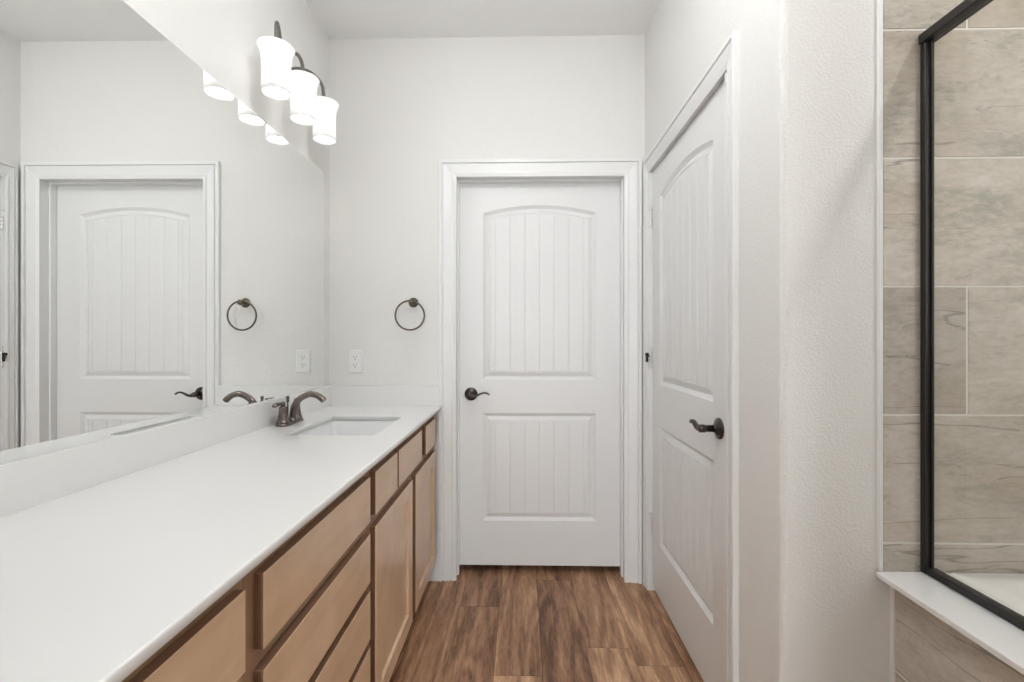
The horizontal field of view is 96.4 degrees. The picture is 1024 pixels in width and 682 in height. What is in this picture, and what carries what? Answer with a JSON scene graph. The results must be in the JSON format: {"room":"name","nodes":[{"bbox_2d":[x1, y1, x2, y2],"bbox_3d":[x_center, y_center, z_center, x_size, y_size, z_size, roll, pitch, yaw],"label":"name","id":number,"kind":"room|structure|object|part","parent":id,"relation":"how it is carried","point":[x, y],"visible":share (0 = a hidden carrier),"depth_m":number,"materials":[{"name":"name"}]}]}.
{"room":"bathroom","nodes":[
{"label":"bathroom","id":0,"kind":"room"},
{"bbox_2d":[123,0,328,400],"bbox_3d":[-1.030,-0.147,-0.586,0.100,2.734,6.185,0,0,1],"label":"wall","id":1,"kind":"structure","parent":0,"point":[220,36],"depth_m":1.64,"materials":[{"name":"white paint"}]},
{"bbox_2d":[0,0,323,463],"bbox_3d":[-0.940,-0.295,1.034,0.010,1.046,2.408,0,0,1],"label":"mirror","id":2,"kind":"object","parent":1,"relation":"attached to","point":[162,243],"visible":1,"depth_m":1.13,"materials":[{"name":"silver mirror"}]},
{"bbox_2d":[0,386,329,517],"bbox_3d":[-0.937,0.277,1.052,0.014,0.096,2.460,0,0,1],"label":"backsplash","id":3,"kind":"structure","parent":1,"relation":"attached to","point":[25,483],"depth_m":1.09,"materials":[{"name":"white stone"}]},
{"bbox_2d":[256,20,338,144],"bbox_3d":[-0.846,-1.012,1.807,0.166,0.292,0.515,0,0,1],"label":"vanity light","id":4,"kind":"object","parent":1,"relation":"attached to","point":[280,81],"visible":1,"depth_m":1.76,"materials":[{"name":"white glass"}]},
{"bbox_3d":[-0.829,-0.948,1.610,0.122,0.165,0.122,0,0,1],"label":"lamp shade","id":5,"kind":"part","parent":4,"relation":"part of","materials":[{"name":"white glass"}]},
{"bbox_3d":[-0.862,-1.082,1.704,0.024,0.107,0.214,0,0,-23],"label":"arm","id":6,"kind":"part","parent":4,"relation":"part of","materials":[{"name":"grey metal"}]},
{"bbox_3d":[-0.866,-1.089,1.808,0.096,0.102,0.014,0,0,1],"label":"arm","id":7,"kind":"part","parent":4,"relation":"part of","materials":[{"name":"grey metal"}]},
{"bbox_3d":[-0.824,-0.950,1.808,0.122,0.165,0.122,0,0,1],"label":"lamp shade","id":8,"kind":"part","parent":4,"relation":"part of","materials":[{"name":"white glass"}]},
{"bbox_3d":[-0.876,-1.099,1.918,0.042,0.117,0.215,0,0,25],"label":"arm","id":9,"kind":"part","parent":4,"relation":"part of","materials":[{"name":"grey metal"}]},
{"bbox_3d":[-0.820,-0.955,2.003,0.122,0.165,0.122,0,0,1],"label":"lamp shade","id":10,"kind":"part","parent":4,"relation":"part of","materials":[{"name":"white glass"}]},
{"bbox_2d":[305,0,658,38],"bbox_3d":[0.375,-1.539,-0.566,2.907,0.050,6.285,0,0,1],"label":"ceiling","id":11,"kind":"structure","parent":0,"point":[339,19],"depth_m":2.16,"materials":[{"name":"white paint"}]},
{"bbox_2d":[329,35,644,581],"bbox_3d":[-0.028,-0.157,2.356,1.779,2.714,0.140,0,0,1],"label":"wall","id":12,"kind":"structure","parent":0,"point":[406,105],"depth_m":2.29,"materials":[{"name":"white paint"}]},
{"bbox_2d":[348,350,362,372],"bbox_3d":[-0.786,0.107,2.297,0.072,0.116,0.008,0,0,1],"label":"wall outlet","id":13,"kind":"object","parent":12,"relation":"attached to","point":[355,357],"visible":1,"depth_m":2.29,"materials":[{"name":"white plastic"}]},
{"bbox_2d":[352,355,358,359],"bbox_3d":[-0.786,0.087,2.295,0.034,0.029,0.002,0,0,1],"label":"receptacle","id":14,"kind":"object","parent":13,"relation":"attached to","point":[354,357],"depth_m":2.29,"materials":[{"name":"grey plastic"}]},
{"bbox_2d":[352,362,358,367],"bbox_3d":[-0.786,0.127,2.295,0.034,0.029,0.002,0,0,1],"label":"receptacle","id":15,"kind":"object","parent":13,"relation":"attached to","point":[354,364],"depth_m":2.29,"materials":[{"name":"grey plastic"}]},
{"bbox_2d":[394,298,424,330],"bbox_3d":[-0.502,-0.128,2.268,0.152,0.166,0.056,0,0,1],"label":"towel ring","id":16,"kind":"object","parent":12,"relation":"attached to","point":[413,302],"visible":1,"depth_m":2.25,"materials":[{"name":"brown metal"}]},
{"bbox_2d":[428,554,437,580],"bbox_3d":[-0.459,1.136,2.288,0.186,0.128,0.014,0,0,1],"label":"baseboard","id":17,"kind":"structure","parent":12,"relation":"attached to","point":[434,574],"depth_m":2.28,"materials":[{"name":"white paint"}]},
{"bbox_2d":[438,158,641,583],"bbox_3d":[0.138,0.151,2.274,1.008,2.098,0.017,0,0,1],"label":"trim","id":18,"kind":"structure","parent":12,"relation":"attached to","point":[449,170],"depth_m":2.28,"materials":[{"name":"white paint"}]},
{"bbox_2d":[457,176,623,577],"bbox_3d":[0.141,0.182,2.372,0.880,2.036,0.181,0,0,1],"label":"door","id":19,"kind":"structure","parent":12,"relation":"in","point":[540,260],"depth_m":2.37,"materials":[{"name":"white paint"}]},
{"bbox_3d":[-0.212,0.279,2.360,0.068,0.068,0.020,0,0,1],"label":"handle","id":20,"kind":"part","parent":19,"relation":"part of","materials":[{"name":"brown metal"}]},
{"bbox_3d":[-0.168,0.277,2.329,0.114,0.030,0.055,0,0,1],"label":"lever","id":21,"kind":"part","parent":19,"relation":"part of","materials":[{"name":"brown metal"}]},
{"bbox_2d":[389,565,703,681],"bbox_3d":[0.376,1.202,-0.508,2.707,0.004,6.200,0,0,1],"label":"floor","id":22,"kind":"structure","parent":0,"point":[492,623],"depth_m":1.89,"materials":[{"name":"wood"}]},
{"bbox_2d":[122,578,244,681],"bbox_3d":[-0.686,0.771,0.275,0.543,0.856,0.901,0,0,1],"label":"vanity cabinet","id":23,"kind":"object","parent":22,"relation":"on","point":[211,648],"visible":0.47,"depth_m":0.62,"materials":[{"name":"brown wood"}]},
{"bbox_2d":[243,472,369,681],"bbox_3d":[-0.670,0.771,1.014,0.543,0.856,0.575,0,0,1],"label":"vanity cabinet","id":24,"kind":"object","parent":22,"relation":"on","point":[307,603],"visible":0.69,"depth_m":0.95,"materials":[{"name":"brown wood"}]},
{"bbox_3d":[-0.408,0.606,1.010,0.017,0.134,0.527,0,0,1],"label":"drawer","id":25,"kind":"part","parent":24,"relation":"part of","materials":[{"name":"brown wood"}]},
{"bbox_3d":[-0.408,0.764,1.010,0.017,0.134,0.527,0,0,1],"label":"drawer","id":26,"kind":"part","parent":24,"relation":"part of","materials":[{"name":"brown wood"}]},
{"bbox_3d":[-0.408,0.970,1.010,0.017,0.233,0.527,0,0,1],"label":"drawer","id":27,"kind":"part","parent":24,"relation":"part of","materials":[{"name":"brown wood"}]},
{"bbox_2d":[367,415,434,681],"bbox_3d":[-0.654,0.771,1.798,0.543,0.856,0.990,0,0,1],"label":"vanity cabinet","id":28,"kind":"object","parent":22,"relation":"on","point":[401,526],"visible":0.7,"depth_m":1.59,"materials":[{"name":"brown wood"}]},
{"bbox_2d":[0,386,440,681],"bbox_3d":[-0.660,0.285,1.057,0.568,0.113,2.482,0,0,1],"label":"countertop","id":29,"kind":"structure","parent":28,"relation":"on","point":[110,548],"depth_m":0.84,"materials":[{"name":"white stone"}]},
{"bbox_2d":[272,391,326,426],"bbox_3d":[-0.810,0.262,1.787,0.170,0.125,0.199,0,0,1],"label":"faucet","id":30,"kind":"object","parent":29,"relation":"on","point":[284,419],"visible":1,"depth_m":1.78,"materials":[{"name":"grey metal"}]},
{"bbox_3d":[-0.874,0.242,1.718,0.021,0.018,0.059,0,0,19],"label":"lever","id":31,"kind":"part","parent":30,"relation":"part of","materials":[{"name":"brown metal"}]},
{"bbox_3d":[-0.869,0.282,1.738,0.049,0.066,0.049,0,0,1],"label":"handle","id":32,"kind":"part","parent":30,"relation":"part of","materials":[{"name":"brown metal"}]},
{"bbox_3d":[-0.876,0.268,1.789,0.013,0.099,0.014,0,0,1],"label":"lift rod","id":33,"kind":"part","parent":30,"relation":"part of","materials":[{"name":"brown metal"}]},
{"bbox_3d":[-0.868,0.319,1.789,0.055,0.012,0.159,0,0,1],"label":"plate","id":34,"kind":"part","parent":30,"relation":"part of","materials":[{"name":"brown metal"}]},
{"bbox_3d":[-0.867,0.282,1.840,0.049,0.066,0.049,0,0,1],"label":"handle","id":35,"kind":"part","parent":30,"relation":"part of","materials":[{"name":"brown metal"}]},
{"bbox_3d":[-0.801,0.257,1.787,0.153,0.116,0.040,0,0,1],"label":"spout","id":36,"kind":"part","parent":30,"relation":"part of","materials":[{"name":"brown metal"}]},
{"bbox_2d":[297,420,395,435],"bbox_3d":[-0.622,0.412,1.756,0.346,0.138,0.435,0,0,1],"label":"sink","id":37,"kind":"object","parent":29,"relation":"in","point":[333,427],"visible":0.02,"depth_m":1.95,"materials":[{"name":"white ceramic"}]},
{"bbox_3d":[-0.399,0.443,1.436,0.017,0.125,0.232,0,0,1],"label":"drawer","id":38,"kind":"part","parent":28,"relation":"part of","materials":[{"name":"brown wood"}]},
{"bbox_3d":[-0.396,0.812,1.545,0.017,0.547,0.447,0,0,1],"label":"cabinet door","id":39,"kind":"part","parent":28,"relation":"part of","materials":[{"name":"brown wood"}]},
{"bbox_3d":[-0.397,0.812,1.545,0.001,0.421,0.321,0,0,1],"label":"door panel","id":40,"kind":"part","parent":28,"relation":"part of","materials":[{"name":"brown wood"}]},
{"bbox_3d":[-0.392,0.443,1.751,0.017,0.125,0.362,0,0,1],"label":"drawer","id":41,"kind":"part","parent":28,"relation":"part of","materials":[{"name":"brown wood"}]},
{"bbox_3d":[-0.386,0.812,2.029,0.017,0.547,0.412,0,0,1],"label":"cabinet door","id":42,"kind":"part","parent":28,"relation":"part of","materials":[{"name":"brown wood"}]},
{"bbox_3d":[-0.386,0.812,2.029,0.001,0.421,0.286,0,0,1],"label":"door panel","id":43,"kind":"part","parent":28,"relation":"part of","materials":[{"name":"brown wood"}]},
{"bbox_3d":[-0.384,0.443,2.123,0.017,0.125,0.222,0,0,1],"label":"drawer","id":44,"kind":"part","parent":28,"relation":"part of","materials":[{"name":"brown wood"}]},
{"bbox_2d":[950,573,1023,613],"bbox_3d":[1.364,0.868,0.266,0.745,0.664,1.571,0,0,1],"label":"bathtub","id":45,"kind":"object","parent":22,"relation":"on","point":[1007,588],"visible":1,"depth_m":1.00,"materials":[{"name":"white plastic"}]},
{"bbox_2d":[645,0,889,681],"bbox_3d":[0.779,-0.157,1.671,0.263,2.714,1.197,0,0,1],"label":"wall","id":46,"kind":"structure","parent":0,"point":[814,606],"depth_m":1.07,"materials":[{"name":"white paint"}]},
{"bbox_2d":[645,71,726,681],"bbox_3d":[0.683,0.188,1.780,0.173,2.024,0.864,0,0,1],"label":"door","id":47,"kind":"structure","parent":46,"relation":"in","point":[687,355],"depth_m":1.68,"materials":[{"name":"white paint"}]},
{"bbox_3d":[0.618,0.278,1.494,0.055,0.030,0.114,0,0,1],"label":"lever","id":48,"kind":"part","parent":47,"relation":"part of","materials":[{"name":"brown metal"}]},
{"bbox_3d":[0.646,0.280,1.449,0.020,0.068,0.068,0,0,1],"label":"handle","id":49,"kind":"part","parent":47,"relation":"part of","materials":[{"name":"brown metal"}]},
{"bbox_2d":[643,30,738,681],"bbox_3d":[0.641,0.163,1.768,0.017,2.074,0.957,0,0,1],"label":"trim","id":50,"kind":"structure","parent":46,"relation":"attached to","point":[727,57],"depth_m":1.34,"materials":[{"name":"white paint"}]},
{"bbox_2d":[877,0,882,570],"bbox_3d":[0.857,-0.489,1.067,0.010,2.050,0.009,0,0,1],"label":"trim","id":51,"kind":"structure","parent":46,"relation":"attached to","point":[879,2],"depth_m":1.06,"materials":[{"name":"white paint"}]},
{"bbox_2d":[881,0,1023,573],"bbox_3d":[1.312,-0.484,1.058,0.902,2.059,0.008,0,0,1],"label":"tile","id":52,"kind":"structure","parent":46,"relation":"attached to","point":[979,63],"depth_m":1.06,"materials":[{"name":"tile"}]},
{"bbox_2d":[895,590,1023,681],"bbox_3d":[0.877,0.875,0.424,0.008,0.649,1.283,0,0,1],"label":"wall","id":53,"kind":"structure","parent":0,"point":[927,649],"depth_m":0.96,"materials":[{"name":"tile"}]},
{"bbox_3d":[0.926,0.876,0.425,0.099,0.648,1.286,0,0,1],"label":"wall","id":54,"kind":"structure","parent":0,"visible":0},
{"bbox_2d":[890,586,895,681],"bbox_3d":[0.887,0.875,1.065,0.008,0.649,0.011,0,0,1],"label":"trim","id":55,"kind":"structure","parent":54,"relation":"attached to","point":[892,590],"depth_m":1.06,"materials":[{"name":"white paint"}]},
{"bbox_2d":[876,572,1023,674],"bbox_3d":[0.913,0.544,0.422,0.162,0.014,1.281,0,0,1],"label":"shower curb","id":56,"kind":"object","parent":54,"relation":"on","point":[991,632],"depth_m":0.90,"materials":[{"name":"white stone"}]},
{"bbox_2d":[918,0,1023,630],"bbox_3d":[0.940,-0.085,0.272,0.033,1.242,1.579,0,0,1],"label":"shower door frame","id":57,"kind":"structure","parent":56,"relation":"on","point":[966,9],"depth_m":1.05,"materials":[{"name":"black metal"}]},
{"bbox_3d":[0.954,-0.073,1.052,0.018,1.219,0.019,0,0,1],"label":"wall post","id":58,"kind":"part","parent":57,"relation":"part of","materials":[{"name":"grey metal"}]},
{"bbox_3d":[0.940,-0.695,0.272,0.033,0.023,1.579,0,0,1],"label":"header rail","id":59,"kind":"part","parent":57,"relation":"part of","materials":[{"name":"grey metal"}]}
]}

